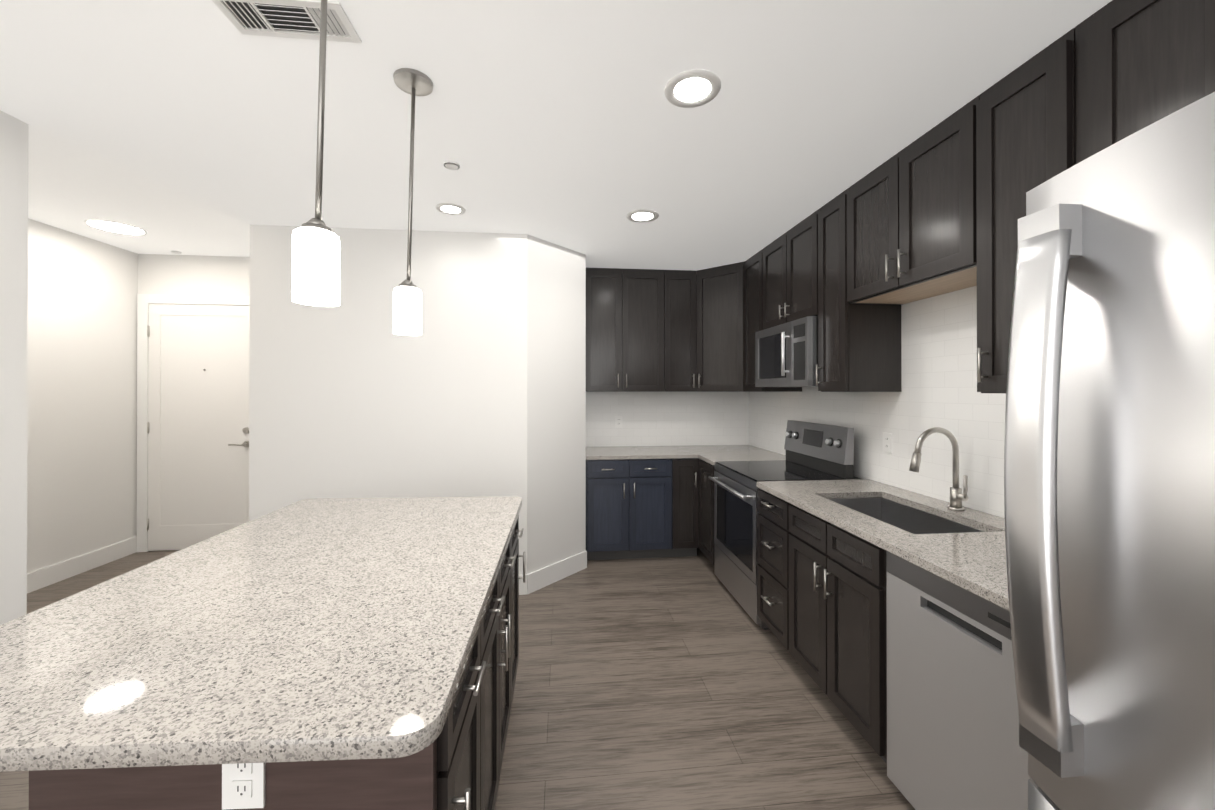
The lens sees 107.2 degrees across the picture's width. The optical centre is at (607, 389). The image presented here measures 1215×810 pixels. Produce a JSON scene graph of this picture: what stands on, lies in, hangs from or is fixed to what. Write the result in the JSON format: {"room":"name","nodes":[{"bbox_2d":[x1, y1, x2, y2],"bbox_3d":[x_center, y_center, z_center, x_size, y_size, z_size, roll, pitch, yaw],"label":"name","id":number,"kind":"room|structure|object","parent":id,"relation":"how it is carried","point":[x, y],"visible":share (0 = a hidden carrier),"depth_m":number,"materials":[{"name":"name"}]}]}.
{"room":"kitchen","nodes":[
{"label":"kitchen","id":0,"kind":"room"},
{"bbox_2d":[0,110,28,624],"bbox_3d":[-2.294,0.102,-0.411,0.120,2.720,4.640,0,0,-6],"label":"wall","id":1,"kind":"structure","parent":0,"point":[14,132],"depth_m":1.84,"materials":[{"name":"white paint"}]},
{"bbox_2d":[27,536,586,594],"bbox_3d":[-1.921,1.395,0.808,4.065,0.140,6.999,0,0,-6],"label":"baseboard","id":2,"kind":"structure","parent":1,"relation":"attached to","point":[534,580],"depth_m":3.50,"materials":[{"name":"white"}]},
{"bbox_2d":[27,218,137,573],"bbox_3d":[-4.230,0.112,2.851,0.120,2.720,2.480,0,0,-6],"label":"wall","id":3,"kind":"structure","parent":0,"point":[82,410],"depth_m":3.60,"materials":[{"name":"white paint"}]},
{"bbox_2d":[28,125,249,256],"bbox_3d":[-3.515,-1.278,3.038,2.139,0.060,2.860,0,0,-6],"label":"ceiling","id":4,"kind":"structure","parent":0,"point":[71,187],"depth_m":3.06,"materials":[{"name":"white paint"}]},
{"bbox_2d":[84,219,146,235],"bbox_3d":[-3.766,-1.242,3.435,0.330,0.007,0.330,0,0,-6],"label":"recessed light","id":5,"kind":"object","parent":4,"relation":"in","point":[115,227],"visible":0.98,"depth_m":3.43,"materials":[{"name":"white"}]},
{"bbox_2d":[138,254,249,550],"bbox_3d":[-3.495,0.116,4.232,1.860,2.720,0.120,0,0,-6],"label":"wall","id":6,"kind":"structure","parent":0,"point":[192,275],"depth_m":4.14,"materials":[{"name":"white paint"}]},
{"bbox_2d":[137,294,249,551],"bbox_3d":[-3.739,0.301,4.106,1.080,2.350,0.076,0,0,-6],"label":"door","id":7,"kind":"structure","parent":6,"relation":"attached to","point":[192,419],"depth_m":4.13,"materials":[{"name":"white wood"}]},
{"bbox_2d":[249,225,585,574],"bbox_3d":[-1.353,0.115,3.795,2.315,2.720,1.260,0,0,-6],"label":"wall","id":8,"kind":"structure","parent":0,"point":[477,388],"depth_m":3.17,"materials":[{"name":"white paint"}]},
{"bbox_2d":[0,548,914,809],"bbox_3d":[-1.173,1.496,1.034,6.400,0.060,7.300,0,0,-6],"label":"floor","id":9,"kind":"structure","parent":0,"point":[675,683],"depth_m":2.06,"materials":[{"name":"wood"}]},
{"bbox_2d":[29,504,524,809],"bbox_3d":[-0.720,1.026,1.541,0.758,0.884,1.511,0,0,-6],"label":"kitchen island","id":10,"kind":"object","parent":9,"relation":"on","point":[464,774],"depth_m":0.82,"materials":[{"name":"wood"}]},
{"bbox_2d":[0,496,521,791],"bbox_3d":[-0.905,0.565,1.489,1.095,0.035,1.674,0,0,-6],"label":"island countertop","id":11,"kind":"structure","parent":10,"relation":"on","point":[313,632],"depth_m":0.94,"materials":[{"name":"beige stone"}]},
{"bbox_2d":[586,458,698,559],"bbox_3d":[0.279,1.035,4.127,0.992,0.882,0.672,0,0,-6],"label":"base cabinet","id":12,"kind":"object","parent":9,"relation":"on","point":[642,508],"visible":0.98,"depth_m":3.84,"materials":[{"name":"blue wood"}]},
{"bbox_2d":[699,459,714,564],"bbox_3d":[1.168,1.033,3.738,0.731,0.882,0.432,0,0,-6],"label":"base cabinet","id":13,"kind":"object","parent":9,"relation":"on","point":[706,486],"depth_m":3.69,"materials":[{"name":"brown wood"}]},
{"bbox_2d":[586,445,775,459],"bbox_3d":[0.632,0.577,4.174,1.703,0.032,0.643,0,0,-6],"label":"countertop","id":14,"kind":"structure","parent":13,"relation":"on","point":[616,452],"depth_m":4.07,"materials":[{"name":"grey stone"}]},
{"bbox_2d":[698,453,785,465],"bbox_3d":[1.168,0.575,3.713,0.728,0.032,0.383,0,0,-6],"label":"countertop","id":15,"kind":"structure","parent":13,"relation":"on","point":[711,458],"depth_m":3.76,"materials":[{"name":"grey stone"}]},
{"bbox_2d":[708,420,860,629],"bbox_3d":[1.194,0.855,3.134,0.785,1.235,0.764,0,0,-6],"label":"range","id":16,"kind":"object","parent":9,"relation":"on","point":[816,451],"visible":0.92,"depth_m":3.04,"materials":[{"name":"silver metal"}]},
{"bbox_2d":[757,489,836,644],"bbox_3d":[1.286,1.030,2.563,0.731,0.882,0.379,0,0,-6],"label":"base cabinet","id":17,"kind":"object","parent":9,"relation":"on","point":[770,507],"depth_m":2.54,"materials":[{"name":"brown wood"}]},
{"bbox_2d":[756,479,1008,610],"bbox_3d":[1.362,0.676,1.792,0.727,0.246,1.937,0,0,-6],"label":"countertop","id":18,"kind":"structure","parent":17,"relation":"on","point":[932,535],"depth_m":1.91,"materials":[{"name":"grey stone"}]},
{"bbox_2d":[909,427,968,510],"bbox_3d":[1.512,0.363,2.042,0.270,0.382,0.104,0,0,-6],"label":"sink faucet","id":19,"kind":"object","parent":18,"relation":"on","point":[957,497],"visible":1,"depth_m":2.05,"materials":[{"name":"silver metal"}]},
{"bbox_2d":[783,497,886,763],"bbox_3d":[1.340,1.028,2.032,0.731,0.882,0.688,0,0,-6],"label":"base cabinet","id":20,"kind":"object","parent":9,"relation":"on","point":[821,599],"depth_m":1.91,"materials":[{"name":"brown wood"}]},
{"bbox_2d":[886,551,1031,809],"bbox_3d":[1.384,1.027,1.385,0.662,0.880,0.598,0,0,-6],"label":"dishwasher","id":21,"kind":"object","parent":9,"relation":"on","point":[952,725],"visible":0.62,"depth_m":1.38,"materials":[{"name":"silver metal"}]},
{"bbox_2d":[1004,92,1214,809],"bbox_3d":[1.213,0.574,0.304,1.278,1.780,0.922,0,0,-6],"label":"refrigerator","id":22,"kind":"object","parent":9,"relation":"on","point":[1109,477],"visible":1,"depth_m":0.57,"materials":[{"name":"silver metal"}]},
{"bbox_2d":[0,0,1111,270],"bbox_3d":[-0.238,-1.184,1.137,4.520,0.100,7.300,0,0,-6],"label":"ceiling","id":23,"kind":"structure","parent":0,"point":[564,124],"depth_m":1.77,"materials":[{"name":"white paint"}]},
{"bbox_2d":[212,0,361,42],"bbox_3d":[-0.969,-1.128,1.361,0.360,0.009,0.148,0,0,-6],"label":"ceiling vent","id":24,"kind":"object","parent":23,"relation":"in","point":[298,19],"visible":0.96,"depth_m":1.36,"materials":[{"name":"white plastic"}]},
{"bbox_2d":[292,0,339,306],"bbox_3d":[-0.668,-0.670,1.062,0.136,0.928,0.136,0,0,-6],"label":"pendant light","id":25,"kind":"object","parent":23,"relation":"hanging from","point":[315,261],"visible":1,"depth_m":1.03,"materials":[{"name":"white glass"}]},
{"bbox_2d":[393,68,432,335],"bbox_3d":[-0.711,-0.668,1.641,0.136,0.928,0.136,0,0,-6],"label":"pendant light","id":26,"kind":"object","parent":23,"relation":"hanging from","point":[407,300],"visible":1,"depth_m":1.62,"materials":[{"name":"white glass"}]},
{"bbox_2d":[435,203,465,214],"bbox_3d":[-0.978,-1.125,2.791,0.180,0.007,0.180,0,0,-6],"label":"recessed light","id":27,"kind":"object","parent":23,"relation":"in","point":[450,208],"visible":1,"depth_m":2.78,"materials":[{"name":"white"}]},
{"bbox_2d":[443,161,459,169],"bbox_3d":[-0.782,-1.124,2.248,0.080,0.012,0.080,0,0,-6],"label":"smoke detector","id":28,"kind":"object","parent":23,"relation":"attached to","point":[451,165],"visible":1,"depth_m":2.23,"materials":[{"name":"white plastic"}]},
{"bbox_2d":[626,209,658,222],"bbox_3d":[0.227,-1.124,2.902,0.210,0.007,0.210,0,0,-6],"label":"recessed light","id":29,"kind":"object","parent":23,"relation":"in","point":[642,215],"visible":1,"depth_m":2.89,"materials":[{"name":"white"}]},
{"bbox_2d":[664,69,720,107],"bbox_3d":[0.320,-1.128,1.685,0.210,0.007,0.210,0,0,-6],"label":"recessed light","id":30,"kind":"object","parent":23,"relation":"in","point":[692,88],"visible":1,"depth_m":1.68,"materials":[{"name":"white"}]},
{"bbox_2d":[751,445,1002,528],"bbox_3d":[1.855,0.167,1.213,0.120,2.600,7.040,0,0,-6],"label":"wall","id":31,"kind":"structure","parent":0,"point":[908,490],"depth_m":2.47,"materials":[{"name":"white paint"}]},
{"bbox_2d":[694,264,741,391],"bbox_3d":[1.014,-0.538,4.050,0.327,1.097,0.333,0,0,-6],"label":"upper cabinet","id":32,"kind":"object","parent":31,"relation":"attached to","point":[717,290],"depth_m":4.06,"materials":[{"name":"brown wood"}]},
{"bbox_2d":[742,253,801,391],"bbox_3d":[1.365,-0.554,3.733,0.332,1.137,0.372,0,0,-6],"label":"upper cabinet","id":33,"kind":"object","parent":31,"relation":"attached to","point":[749,267],"depth_m":3.77,"materials":[{"name":"brown wood"}]},
{"bbox_2d":[758,213,813,330],"bbox_3d":[1.423,-0.793,3.164,0.332,0.662,0.764,0,0,-6],"label":"upper cabinet","id":34,"kind":"object","parent":31,"relation":"attached to","point":[785,265],"depth_m":3.12,"materials":[{"name":"brown wood"}]},
{"bbox_2d":[755,316,817,386],"bbox_3d":[1.368,-0.239,3.157,0.443,0.433,0.760,0,0,-6],"label":"microwave","id":35,"kind":"object","parent":34,"relation":"attached to","point":[786,354],"visible":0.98,"depth_m":2.98,"materials":[{"name":"silver metal"}]},
{"bbox_2d":[814,193,900,391],"bbox_3d":[1.475,-0.557,2.642,0.332,1.137,0.276,0,0,-6],"label":"upper cabinet","id":36,"kind":"object","parent":31,"relation":"attached to","point":[859,349],"depth_m":2.53,"materials":[{"name":"brown wood"}]},
{"bbox_2d":[749,286,1005,517],"bbox_3d":[1.642,0.013,2.689,0.006,1.084,3.820,0,0,-6],"label":"tile backsplash","id":37,"kind":"structure","parent":31,"relation":"attached to","point":[938,360],"depth_m":2.34,"materials":[{"name":"white tile"}]},
{"bbox_2d":[883,432,891,453],"bbox_3d":[1.642,0.311,2.628,0.005,0.116,0.072,0,0,-6],"label":"outlet","id":38,"kind":"object","parent":37,"relation":"attached to","point":[887,442],"depth_m":2.62,"materials":[{"name":"white plastic"}]},
{"bbox_2d":[842,105,969,307],"bbox_3d":[1.528,-0.804,2.115,0.332,0.647,0.777,0,0,-6],"label":"upper cabinet","id":39,"kind":"object","parent":31,"relation":"attached to","point":[939,209],"depth_m":2.04,"materials":[{"name":"brown wood"}]},
{"bbox_2d":[966,34,1065,392],"bbox_3d":[1.585,-0.558,1.555,0.332,1.142,0.339,0,0,-6],"label":"upper cabinet","id":40,"kind":"object","parent":31,"relation":"attached to","point":[1016,128],"depth_m":1.60,"materials":[{"name":"brown wood"}]},
{"bbox_2d":[1066,0,1214,169],"bbox_3d":[1.619,-0.559,1.217,0.332,1.142,0.340,0,0,-6],"label":"upper cabinet","id":41,"kind":"object","parent":31,"relation":"attached to","point":[1131,65],"depth_m":1.24,"materials":[{"name":"brown wood"}]},
{"bbox_3d":[0.595,0.177,4.563,1.715,2.600,0.120,0,0,-6],"label":"wall","id":42,"kind":"structure","parent":0,"visible":0},
{"bbox_2d":[586,268,665,391],"bbox_3d":[0.139,-0.552,4.285,0.745,1.137,0.332,0,0,-6],"label":"upper cabinet","id":43,"kind":"object","parent":42,"relation":"attached to","point":[626,308],"depth_m":4.12,"materials":[{"name":"brown wood"}]},
{"bbox_2d":[586,392,748,446],"bbox_3d":[0.598,0.219,4.500,1.708,0.684,0.006,0,0,-6],"label":"tile backsplash","id":44,"kind":"structure","parent":42,"relation":"attached to","point":[679,418],"depth_m":4.50,"materials":[{"name":"white tile"}]},
{"bbox_2d":[615,416,621,427],"bbox_3d":[0.112,0.317,4.445,0.072,0.116,0.006,0,0,-6],"label":"outlet","id":45,"kind":"object","parent":44,"relation":"attached to","point":[618,419],"depth_m":4.44,"materials":[{"name":"white plastic"}]},
{"bbox_2d":[666,270,697,391],"bbox_3d":[0.666,-0.552,4.338,0.313,1.137,0.332,0,0,-6],"label":"upper cabinet","id":46,"kind":"object","parent":42,"relation":"attached to","point":[679,283],"depth_m":4.18,"materials":[{"name":"brown wood"}]}
]}

